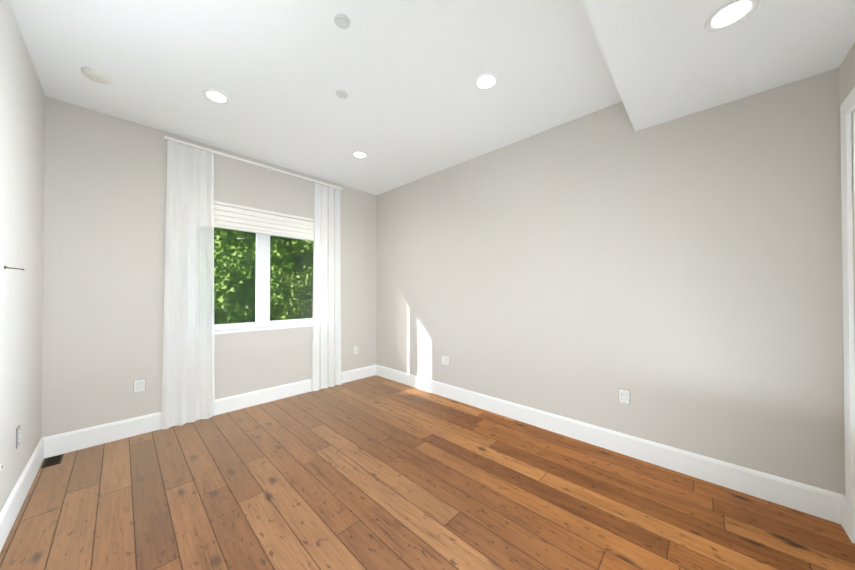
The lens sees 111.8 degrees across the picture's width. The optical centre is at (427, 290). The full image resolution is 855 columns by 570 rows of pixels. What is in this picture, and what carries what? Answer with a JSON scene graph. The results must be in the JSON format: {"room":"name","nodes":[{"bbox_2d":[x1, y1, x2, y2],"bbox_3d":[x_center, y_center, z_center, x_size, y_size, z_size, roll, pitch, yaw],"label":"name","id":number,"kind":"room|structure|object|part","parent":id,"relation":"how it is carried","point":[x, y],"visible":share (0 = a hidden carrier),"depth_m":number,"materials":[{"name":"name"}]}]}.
{"room":"empty bedroom","nodes":[
{"label":"empty bedroom","id":0,"kind":"room"},
{"bbox_2d":[0,0,44,511],"bbox_3d":[-1.464,-0.129,0.659,4.606,2.900,0.200,-1,-1,43],"label":"wall","id":1,"kind":"structure","parent":0,"point":[22,123],"depth_m":1.77,"materials":[{"name":"grey paint"}]},
{"bbox_2d":[16,425,20,448],"bbox_3d":[-2.501,0.894,1.773,0.077,0.121,0.009,-1,-1,43],"label":"electrical outlet","id":2,"kind":"object","parent":1,"relation":"attached to","point":[18,433],"visible":0.98,"depth_m":1.76,"materials":[{"name":"grey plastic"}]},
{"bbox_2d":[0,438,43,551],"bbox_3d":[-1.462,1.239,0.794,4.406,0.165,0.016,-1,-1,43],"label":"baseboard","id":3,"kind":"structure","parent":1,"relation":"attached to","point":[11,508],"depth_m":1.75,"materials":[{"name":"white paint"}]},
{"bbox_2d":[41,96,375,437],"bbox_3d":[-2.022,-0.102,3.568,0.200,2.900,3.664,-1,-1,43],"label":"wall","id":4,"kind":"structure","parent":0,"point":[105,197],"depth_m":2.66,"materials":[{"name":"grey paint"}]},
{"bbox_2d":[134,378,144,392],"bbox_3d":[-2.686,0.888,2.703,0.009,0.121,0.077,-1,-1,43],"label":"electrical outlet","id":5,"kind":"object","parent":4,"relation":"attached to","point":[139,385],"visible":1,"depth_m":2.70,"materials":[{"name":"grey plastic"}]},
{"bbox_2d":[42,364,375,457],"bbox_3d":[-1.943,1.264,3.481,0.016,0.165,3.264,-1,-1,43],"label":"baseboard","id":6,"kind":"structure","parent":4,"relation":"attached to","point":[65,442],"depth_m":2.73,"materials":[{"name":"white paint"}]},
{"bbox_2d":[161,136,342,429],"bbox_3d":[-1.951,-0.074,3.530,0.245,2.819,1.906,-1,-1,43],"label":"window","id":7,"kind":"structure","parent":4,"relation":"in","point":[195,216],"depth_m":3.03,"materials":[{"name":"white fabric"}]},
{"bbox_2d":[161,140,214,429],"bbox_3d":[-2.394,-0.065,2.927,0.061,2.791,0.422,-1,-1,43],"label":"curtain","id":8,"kind":"object","parent":7,"relation":"hanging from","point":[188,376],"depth_m":2.92,"materials":[{"name":"fabric"}]},
{"bbox_3d":[-2.250,-0.159,3.319,0.030,1.150,0.708,-1,-1,43],"label":"window sash","id":9,"kind":"part","parent":7,"relation":"part of","materials":[{"name":"white plastic"}]},
{"bbox_3d":[-1.965,0.465,3.524,0.086,0.034,1.530,-1,-1,43],"label":"window sill","id":10,"kind":"part","parent":7,"relation":"part of","materials":[{"name":"white paint"}]},
{"bbox_2d":[214,200,313,240],"bbox_3d":[-1.927,-0.820,3.501,0.036,0.285,1.530,-1,-1,43],"label":"roman shade","id":11,"kind":"object","parent":7,"relation":"attached to","point":[233,217],"depth_m":3.44,"materials":[{"name":"white fabric"}]},
{"bbox_3d":[-1.798,-0.154,3.845,0.030,1.150,0.718,-1,-1,43],"label":"window sash","id":12,"kind":"part","parent":7,"relation":"part of","materials":[{"name":"white plastic"}]},
{"bbox_2d":[311,182,341,391],"bbox_3d":[-1.388,-0.055,3.996,0.059,2.791,0.442,-1,-1,43],"label":"curtain","id":13,"kind":"object","parent":7,"relation":"hanging from","point":[326,223],"depth_m":3.98,"materials":[{"name":"fabric"}]},
{"bbox_2d":[353,346,356,353],"bbox_3d":[-1.093,0.904,4.391,0.009,0.121,0.077,-1,-1,43],"label":"electrical outlet","id":14,"kind":"object","parent":4,"relation":"attached to","point":[354,349],"visible":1,"depth_m":4.38,"materials":[{"name":"grey plastic"}]},
{"bbox_2d":[9,0,621,194],"bbox_3d":[-0.348,-1.627,2.002,4.806,0.120,3.664,-1,-1,43],"label":"ceiling","id":15,"kind":"structure","parent":0,"point":[416,104],"depth_m":2.08,"materials":[{"name":"white paint"}]},
{"bbox_2d":[81,67,111,83],"bbox_3d":[-2.402,-1.550,2.106,0.150,0.032,0.150,-1,-1,43],"label":"smoke detector","id":16,"kind":"object","parent":15,"relation":"attached to","point":[95,75],"visible":1,"depth_m":2.08,"materials":[{"name":"white plastic"}]},
{"bbox_2d":[203,89,229,103],"bbox_3d":[-1.701,-1.560,2.338,0.176,0.007,0.176,-1,-1,43],"label":"recessed light","id":17,"kind":"object","parent":15,"relation":"in","point":[216,96],"visible":1,"depth_m":2.33,"materials":[{"name":"white paint"}]},
{"bbox_2d":[334,14,349,28],"bbox_3d":[-0.497,-1.562,1.690,0.093,0.014,0.093,-1,-1,43],"label":"sprinkler","id":18,"kind":"object","parent":15,"relation":"attached to","point":[341,21],"visible":1,"depth_m":1.68,"materials":[{"name":"white"}]},
{"bbox_2d":[336,90,347,98],"bbox_3d":[-0.681,-1.557,2.310,0.093,0.014,0.093,-1,-1,43],"label":"sprinkler","id":19,"kind":"object","parent":15,"relation":"attached to","point":[341,94],"visible":1,"depth_m":2.30,"materials":[{"name":"white"}]},
{"bbox_2d":[352,151,367,158],"bbox_3d":[-0.774,-1.551,3.319,0.176,0.007,0.176,-1,-1,43],"label":"recessed light","id":20,"kind":"object","parent":15,"relation":"in","point":[360,154],"visible":1,"depth_m":3.31,"materials":[{"name":"white paint"}]},
{"bbox_2d":[474,73,497,89],"bbox_3d":[0.440,-1.562,2.173,0.176,0.007,0.176,-1,-1,43],"label":"recessed light","id":21,"kind":"object","parent":15,"relation":"in","point":[485,81],"visible":1,"depth_m":2.17,"materials":[{"name":"white paint"}]},
{"bbox_2d":[0,375,854,569],"bbox_3d":[-0.348,1.383,1.973,4.806,0.100,3.664,-1,-1,43],"label":"floor","id":22,"kind":"structure","parent":0,"point":[375,472],"depth_m":1.81,"materials":[{"name":"brown wood"}]},
{"bbox_2d":[42,454,63,467],"bbox_3d":[-2.927,1.333,2.265,0.175,0.006,0.090,-1,-1,43],"label":"floor vent","id":23,"kind":"object","parent":22,"relation":"in","point":[51,461],"visible":1,"depth_m":2.26,"materials":[{"name":"brown metal"}]},
{"bbox_2d":[376,68,844,494],"bbox_3d":[0.914,-0.105,3.178,4.606,2.900,0.200,-1,-1,43],"label":"wall","id":24,"kind":"structure","parent":0,"point":[680,278],"depth_m":2.26,"materials":[{"name":"grey paint"}]},
{"bbox_2d":[442,355,448,365],"bbox_3d":[0.225,0.887,3.675,0.123,0.121,0.009,-1,-1,43],"label":"electrical outlet","id":25,"kind":"object","parent":24,"relation":"attached to","point":[445,360],"visible":1,"depth_m":3.67,"materials":[{"name":"grey plastic"}]},
{"bbox_2d":[376,364,842,523],"bbox_3d":[0.766,1.261,3.155,4.406,0.165,0.016,-1,-1,43],"label":"baseboard","id":26,"kind":"structure","parent":24,"relation":"attached to","point":[814,501],"depth_m":2.19,"materials":[{"name":"white paint"}]},
{"bbox_2d":[619,388,629,404],"bbox_3d":[1.608,0.867,2.369,0.077,0.121,0.009,-1,-1,43],"label":"electrical outlet","id":27,"kind":"object","parent":24,"relation":"attached to","point":[624,396],"visible":1,"depth_m":2.37,"materials":[{"name":"grey plastic"}]},
{"bbox_2d":[581,0,854,131],"bbox_3d":[0.903,-1.445,0.819,0.966,0.305,3.264,-1,-1,43],"label":"ceiling","id":28,"kind":"structure","parent":0,"point":[668,60],"depth_m":1.54,"materials":[{"name":"white paint"}]},
{"bbox_2d":[705,0,758,31],"bbox_3d":[1.412,-1.284,1.349,0.176,0.007,0.176,-1,-1,43],"label":"recessed light","id":29,"kind":"object","parent":28,"relation":"in","point":[734,12],"visible":1,"depth_m":1.35,"materials":[{"name":"white paint"}]},
{"bbox_2d":[839,42,854,485],"bbox_3d":[1.327,-0.132,0.406,0.200,2.900,3.264,-1,-1,43],"label":"wall","id":30,"kind":"structure","parent":0,"point":[847,76],"depth_m":1.60,"materials":[{"name":"grey paint"}]},
{"bbox_2d":[841,495,845,531],"bbox_3d":[2.334,1.247,1.619,0.016,0.165,0.098,-1,-1,43],"label":"baseboard","id":31,"kind":"structure","parent":30,"relation":"attached to","point":[843,510],"depth_m":1.62,"materials":[{"name":"white paint"}]},
{"bbox_2d":[840,87,854,543],"bbox_3d":[2.006,0.147,1.139,0.217,2.354,1.060,-1,-1,43],"label":"door frame","id":32,"kind":"structure","parent":30,"relation":"attached to","point":[847,118],"depth_m":1.54,"materials":[{"name":"white paint"}]},
{"label":"outside","id":33,"kind":"structure","parent":0,"visible":0},
{"bbox_3d":[-4.210,1.427,4.514,4.300,0.100,15.000,-1,-1,43],"label":"ground","id":34,"kind":"structure","parent":33,"visible":0},
{"bbox_2d":[214,227,313,323],"bbox_3d":[-2.656,0.083,6.154,0.725,2.620,5.300,-1,-1,43],"label":"trees","id":35,"kind":"object","parent":34,"relation":"on","point":[247,255],"depth_m":5.40,"materials":[{"name":"green plant"}]}
]}

